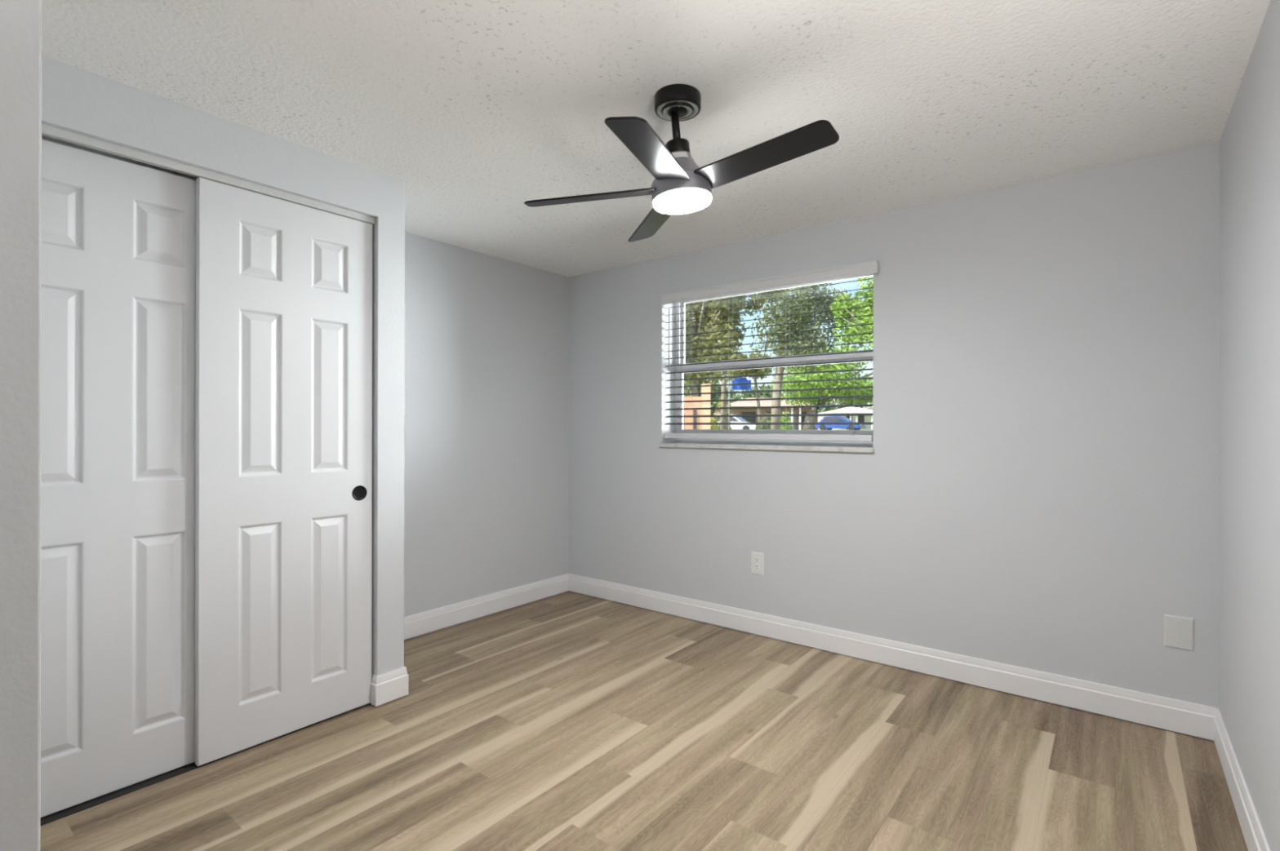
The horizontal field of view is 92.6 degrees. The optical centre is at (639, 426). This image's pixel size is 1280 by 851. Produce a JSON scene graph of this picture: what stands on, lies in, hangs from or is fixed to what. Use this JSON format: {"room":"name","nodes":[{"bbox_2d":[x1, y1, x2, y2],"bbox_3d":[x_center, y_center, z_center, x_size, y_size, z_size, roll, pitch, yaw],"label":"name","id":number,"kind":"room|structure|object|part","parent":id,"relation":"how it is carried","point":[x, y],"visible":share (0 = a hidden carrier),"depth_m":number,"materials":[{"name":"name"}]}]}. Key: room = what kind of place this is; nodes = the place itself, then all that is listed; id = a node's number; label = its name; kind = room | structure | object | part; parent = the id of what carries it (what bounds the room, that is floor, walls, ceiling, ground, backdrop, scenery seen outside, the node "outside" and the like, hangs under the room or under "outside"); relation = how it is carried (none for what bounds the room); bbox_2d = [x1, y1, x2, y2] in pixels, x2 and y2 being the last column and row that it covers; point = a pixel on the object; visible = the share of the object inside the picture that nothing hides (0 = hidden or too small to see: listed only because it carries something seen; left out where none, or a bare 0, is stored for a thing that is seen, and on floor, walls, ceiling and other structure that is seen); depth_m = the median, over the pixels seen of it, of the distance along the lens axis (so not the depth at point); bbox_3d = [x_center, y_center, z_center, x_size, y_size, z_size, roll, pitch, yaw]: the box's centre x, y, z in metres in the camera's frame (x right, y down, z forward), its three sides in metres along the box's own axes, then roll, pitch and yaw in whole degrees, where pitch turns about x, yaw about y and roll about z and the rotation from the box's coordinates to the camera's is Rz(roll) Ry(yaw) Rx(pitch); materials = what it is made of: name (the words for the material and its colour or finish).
{"room":"empty bedroom","nodes":[
{"label":"empty bedroom","id":0,"kind":"room"},
{"bbox_2d":[0,0,41,850],"bbox_3d":[-1.819,0.054,1.578,2.008,2.500,0.125,0,0,38],"label":"wall","id":1,"kind":"structure","parent":0,"point":[20,20],"depth_m":0.99,"materials":[{"name":"grey paint"}]},
{"bbox_2d":[41,55,404,681],"bbox_3d":[-1.833,0.054,2.562,0.715,2.480,1.410,0,0,38],"label":"wall","id":2,"kind":"structure","parent":0,"point":[74,100],"depth_m":2.64,"materials":[{"name":"grey paint"}]},
{"bbox_2d":[40,138,195,817],"bbox_3d":[-1.847,0.167,2.112,0.034,2.195,0.675,0,0,38],"label":"door","id":3,"kind":"structure","parent":2,"relation":"in","point":[118,423],"depth_m":2.12,"materials":[{"name":"white paint"}]},
{"bbox_2d":[41,124,374,224],"bbox_3d":[-1.650,-0.947,2.340,0.104,0.029,1.270,0,0,38],"label":"door track","id":4,"kind":"object","parent":2,"relation":"attached to","point":[52,134],"visible":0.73,"depth_m":2.22,"materials":[{"name":"metal"}]},
{"bbox_2d":[195,177,372,766],"bbox_3d":[-1.447,0.168,2.549,0.037,2.195,0.673,0,0,38],"label":"door","id":5,"kind":"structure","parent":2,"relation":"in","point":[283,438],"depth_m":2.50,"materials":[{"name":"white paint"}]},
{"bbox_3d":[-1.264,0.299,2.757,0.003,0.068,0.068,0,0,38],"label":"finger pull","id":6,"kind":"part","parent":5,"relation":"part of","materials":[{"name":"black metal"}]},
{"bbox_2d":[370,666,408,706],"bbox_3d":[-1.428,1.205,3.055,0.710,0.131,0.162,0,0,38],"label":"baseboard","id":7,"kind":"structure","parent":2,"relation":"attached to","point":[387,687],"depth_m":2.83,"materials":[{"name":"white paint"}]},
{"bbox_2d":[404,231,569,617],"bbox_3d":[-1.641,0.105,3.479,0.150,2.540,3.353,0,0,38],"label":"wall","id":8,"kind":"structure","parent":0,"point":[486,352],"depth_m":4.10,"materials":[{"name":"grey paint"}]},
{"bbox_2d":[404,573,568,639],"bbox_3d":[-1.105,1.205,4.036,0.015,0.131,1.812,0,0,38],"label":"baseboard","id":9,"kind":"structure","parent":8,"relation":"attached to","point":[420,624],"depth_m":4.08,"materials":[{"name":"white paint"}]},
{"bbox_2d":[40,591,1248,850],"bbox_3d":[-0.573,1.277,1.732,3.727,0.001,4.832,0,0,38],"label":"floor","id":10,"kind":"structure","parent":0,"point":[568,721],"depth_m":2.29,"materials":[{"name":"wood"}]},
{"bbox_2d":[40,702,370,826],"bbox_3d":[-1.654,1.275,2.340,0.073,0.008,1.270,0,0,38],"label":"door track","id":11,"kind":"object","parent":10,"relation":"on","point":[77,808],"visible":0.33,"depth_m":2.14,"materials":[{"name":"black metal"}]},
{"bbox_2d":[41,0,1271,277],"bbox_3d":[-0.534,-1.263,1.775,3.987,0.200,5.140,0,0,38],"label":"ceiling","id":12,"kind":"structure","parent":0,"point":[483,109],"depth_m":2.10,"materials":[{"name":"white paint"}]},
{"bbox_2d":[524,84,839,242],"bbox_3d":[0.040,-0.967,2.080,0.689,0.392,1.069,0,0,-33],"label":"ceiling fan","id":13,"kind":"object","parent":12,"relation":"hanging from","point":[679,186],"visible":1,"depth_m":2.05,"materials":[{"name":"black metal"}]},
{"bbox_3d":[-0.174,-0.811,2.163,0.464,0.071,0.120,0,0,3],"label":"blade","id":14,"kind":"part","parent":13,"relation":"part of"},
{"bbox_3d":[0.033,-0.831,1.849,0.121,0.034,0.464,0,0,20],"label":"blade","id":15,"kind":"part","parent":13,"relation":"part of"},
{"bbox_3d":[0.060,-0.829,2.457,0.117,0.056,0.465,0,0,-15],"label":"blade","id":16,"kind":"part","parent":13,"relation":"part of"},
{"bbox_2d":[653,188,711,214],"bbox_3d":[0.149,-0.788,2.148,0.205,0.035,0.205,0,0,38],"label":"diffuser","id":17,"kind":"object","parent":13,"relation":"attached to","point":[665,201],"depth_m":2.10,"materials":[{"name":"white"}]},
{"bbox_3d":[0.394,-0.861,1.950,0.465,0.060,0.126,0,0,38],"label":"blade","id":18,"kind":"part","parent":13,"relation":"part of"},
{"bbox_2d":[568,142,1219,708],"bbox_3d":[0.973,0.110,3.712,3.987,2.540,0.228,0,0,38],"label":"wall","id":19,"kind":"structure","parent":0,"point":[1037,490],"depth_m":3.02,"materials":[{"name":"grey paint"}]},
{"bbox_2d":[751,551,764,575],"bbox_3d":[0.721,0.841,3.757,0.085,0.134,0.009,0,0,38],"label":"wall outlet","id":20,"kind":"object","parent":19,"relation":"attached to","point":[757,558],"visible":1,"depth_m":3.75,"materials":[{"name":"white plastic"}]},
{"bbox_2d":[658,442,874,453],"bbox_3d":[0.751,0.129,3.831,1.444,0.028,0.183,0,0,38],"label":"window sill","id":21,"kind":"structure","parent":19,"relation":"attached to","point":[704,446],"depth_m":3.69,"materials":[{"name":"grey stone"}]},
{"bbox_2d":[675,273,873,447],"bbox_3d":[0.829,-0.393,3.922,1.422,1.015,0.055,0,0,38],"label":"window","id":22,"kind":"structure","parent":19,"relation":"in","point":[859,356],"depth_m":3.93,"materials":[{"name":"white plastic"}]},
{"bbox_2d":[661,260,879,442],"bbox_3d":[0.736,-0.408,3.774,1.445,0.982,0.105,0,0,38],"label":"blind","id":23,"kind":"object","parent":22,"relation":"attached to","point":[870,267],"visible":0.87,"depth_m":3.70,"materials":[{"name":"white plastic"}]},
{"bbox_3d":[0.736,0.064,3.805,1.400,0.038,0.052,0,0,38],"label":"rail","id":24,"kind":"part","parent":23,"relation":"part of","materials":[{"name":"white plastic"}]},
{"bbox_3d":[0.820,-0.185,3.912,1.358,0.518,0.024,0,0,38],"label":"sash","id":25,"kind":"part","parent":22,"relation":"part of","materials":[{"name":"white plastic"}]},
{"bbox_3d":[0.838,-0.635,3.933,1.358,0.508,0.022,0,0,38],"label":"sash","id":26,"kind":"part","parent":22,"relation":"part of","materials":[{"name":"clear glass"}]},
{"bbox_2d":[568,573,1217,741],"bbox_3d":[0.896,1.209,3.616,3.687,0.131,0.015,0,0,38],"label":"baseboard","id":27,"kind":"structure","parent":19,"relation":"attached to","point":[1181,717],"depth_m":3.11,"materials":[{"name":"white paint"}]},
{"bbox_2d":[1164,614,1193,651],"bbox_3d":[2.257,0.863,2.561,0.094,0.134,0.007,0,0,38],"label":"blank wall plate","id":28,"kind":"object","parent":19,"relation":"attached to","point":[1178,631],"visible":1,"depth_m":2.56,"materials":[{"name":"paint"}]},
{"bbox_2d":[1218,0,1279,850],"bbox_3d":[0.952,0.110,0.565,0.150,2.540,4.762,0,0,38],"label":"wall","id":29,"kind":"structure","parent":0,"point":[1249,322],"depth_m":1.89,"materials":[{"name":"grey paint"}]},
{"bbox_2d":[1213,708,1270,850],"bbox_3d":[0.885,1.209,0.616,0.015,0.131,4.762,0,0,38],"label":"baseboard","id":30,"kind":"structure","parent":29,"relation":"attached to","point":[1255,839],"depth_m":2.00,"materials":[{"name":"white paint"}]},
{"label":"outside","id":31,"kind":"structure","parent":0,"visible":0},
{"bbox_2d":[817,429,872,430],"bbox_3d":[0.947,0.755,130.426,164.054,1.450,202.862,0,0,38],"label":"ground","id":32,"kind":"structure","parent":31,"point":[818,429],"depth_m":76.65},
{"bbox_2d":[683,383,711,429],"bbox_3d":[0.914,0.324,13.475,1.148,2.462,1.150,0,0,0],"label":"porch","id":33,"kind":"object","parent":32,"relation":"on","point":[704,389],"visible":0.19,"depth_m":13.90,"materials":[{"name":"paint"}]},
{"bbox_2d":[683,383,741,417],"bbox_3d":[9.701,-2.986,84.545,10.140,6.672,9.153,0,0,38],"label":"tree","id":34,"kind":"object","parent":32,"relation":"on","point":[718,388],"visible":0.15,"depth_m":82.84,"materials":[{"name":"green plant"}]},
{"bbox_2d":[683,294,750,396],"bbox_3d":[1.638,-2.295,19.148,3.602,7.114,3.910,0,0,10],"label":"tree","id":35,"kind":"object","parent":32,"relation":"on","point":[735,302],"visible":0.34,"depth_m":18.61,"materials":[{"name":"green plant"}]},
{"bbox_2d":[710,395,732,429],"bbox_3d":[3.882,-0.312,30.035,1.410,2.416,1.011,0,0,15],"label":"shrub","id":36,"kind":"object","parent":32,"relation":"on","point":[712,420],"visible":0.21,"depth_m":30.01,"materials":[{"name":"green plant"}]},
{"bbox_2d":[711,414,755,430],"bbox_3d":[7.533,-0.242,49.996,4.601,1.509,1.870,0,0,25],"label":"car","id":37,"kind":"object","parent":32,"relation":"on","point":[735,420],"visible":0.24,"depth_m":48.95,"materials":[{"name":"white paint"}]},
{"bbox_3d":[6.845,-0.662,49.411,2.392,0.465,0.023,0,0,25],"label":"glass","id":38,"kind":"part","parent":37,"relation":"part of","materials":[{"name":"glass"}]},
{"bbox_2d":[728,374,751,429],"bbox_3d":[3.584,-0.317,22.000,0.813,3.119,0.071,0,0,0],"label":"banner","id":39,"kind":"object","parent":32,"relation":"on","point":[739,380],"visible":0.59,"depth_m":21.99,"materials":[{"name":"blue fabric"}]},
{"bbox_2d":[726,351,772,422],"bbox_3d":[6.460,-1.957,36.433,3.008,5.612,3.161,0,0,-10],"label":"tree","id":40,"kind":"object","parent":32,"relation":"on","point":[747,371],"visible":0.4,"depth_m":36.19,"materials":[{"name":"green plant"}]},
{"bbox_2d":[720,288,787,429],"bbox_3d":[4.243,-2.807,23.975,2.837,7.910,2.780,0,0,38],"label":"tree","id":41,"kind":"object","parent":32,"relation":"on","point":[757,300],"visible":0.16,"depth_m":23.94,"materials":[{"name":"green plant"}]},
{"bbox_2d":[739,384,773,399],"bbox_3d":[21.183,-3.624,107.001,8.967,7.789,8.390,0,0,38],"label":"tree","id":42,"kind":"object","parent":32,"relation":"on","point":[769,394],"visible":0.2,"depth_m":104.95,"materials":[{"name":"green plant"}]},
{"bbox_2d":[755,413,771,430],"bbox_3d":[6.904,-0.119,34.060,1.457,1.381,1.498,0,0,-35],"label":"shrub","id":43,"kind":"object","parent":32,"relation":"on","point":[766,420],"visible":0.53,"depth_m":33.57,"materials":[{"name":"green plant"}]},
{"bbox_2d":[714,398,817,430],"bbox_3d":[13.946,-1.243,68.000,11.001,3.897,8.700,0,0,0],"label":"house","id":44,"kind":"structure","parent":32,"relation":"on","point":[740,403],"depth_m":65.60,"materials":[{"name":"brown brick"}]},
{"bbox_3d":[15.913,-0.695,63.990,0.180,2.808,0.180,0,0,0],"label":"porch post","id":45,"kind":"part","parent":44,"relation":"part of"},
{"bbox_3d":[16.415,-0.640,65.585,0.502,2.100,0.070,0,0,0],"label":"entry door","id":46,"kind":"part","parent":44,"relation":"part of","materials":[{"name":"grey paint"}]},
{"bbox_3d":[16.750,-0.693,63.990,0.180,2.808,0.180,0,0,0],"label":"porch post","id":47,"kind":"part","parent":44,"relation":"part of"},
{"bbox_2d":[780,410,793,430],"bbox_3d":[9.582,-0.152,40.111,1.021,1.854,1.269,0,0,38],"label":"shrub","id":48,"kind":"object","parent":32,"relation":"on","point":[784,419],"visible":0.65,"depth_m":40.01,"materials":[{"name":"green plant"}]},
{"bbox_2d":[749,282,859,430],"bbox_3d":[7.805,-4.261,29.933,6.168,10.545,4.921,0,0,-43],"label":"tree","id":49,"kind":"object","parent":32,"relation":"on","point":[803,292],"visible":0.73,"depth_m":28.62,"materials":[{"name":"green plant"}]},
{"bbox_2d":[771,344,872,430],"bbox_3d":[14.635,-2.678,45.208,10.545,6.759,12.090,0,0,38],"label":"tree","id":50,"kind":"object","parent":32,"relation":"on","point":[829,375],"visible":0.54,"depth_m":43.61,"materials":[{"name":"green plant"}]},
{"bbox_2d":[805,395,866,413],"bbox_3d":[40.723,-4.265,128.287,13.788,8.941,15.746,0,0,38],"label":"tree","id":51,"kind":"object","parent":32,"relation":"on","point":[820,409],"visible":0.11,"depth_m":126.04,"materials":[{"name":"green plant"}]},
{"bbox_2d":[814,416,866,430],"bbox_3d":[19.636,-0.314,59.994,4.501,1.459,1.870,0,0,38],"label":"car","id":52,"kind":"object","parent":32,"relation":"on","point":[827,419],"visible":0.77,"depth_m":59.38,"materials":[{"name":"blue paint"}]},
{"bbox_3d":[18.840,-0.720,59.575,2.340,0.450,0.023,0,0,38],"label":"glass","id":53,"kind":"part","parent":52,"relation":"part of","materials":[{"name":"blue glass"}]},
{"bbox_2d":[817,407,872,429],"bbox_3d":[28.376,-1.038,82.500,7.640,3.413,9.700,0,0,0],"label":"house","id":54,"kind":"structure","parent":32,"relation":"on","point":[858,419],"depth_m":79.59,"materials":[{"name":"white"}]},
{"bbox_2d":[830,275,873,351],"bbox_3d":[9.672,-2.871,25.059,3.530,8.013,3.744,0,0,38],"label":"tree","id":55,"kind":"object","parent":32,"relation":"on","point":[868,301],"visible":0.24,"depth_m":25.03,"materials":[{"name":"green plant"}]}
]}

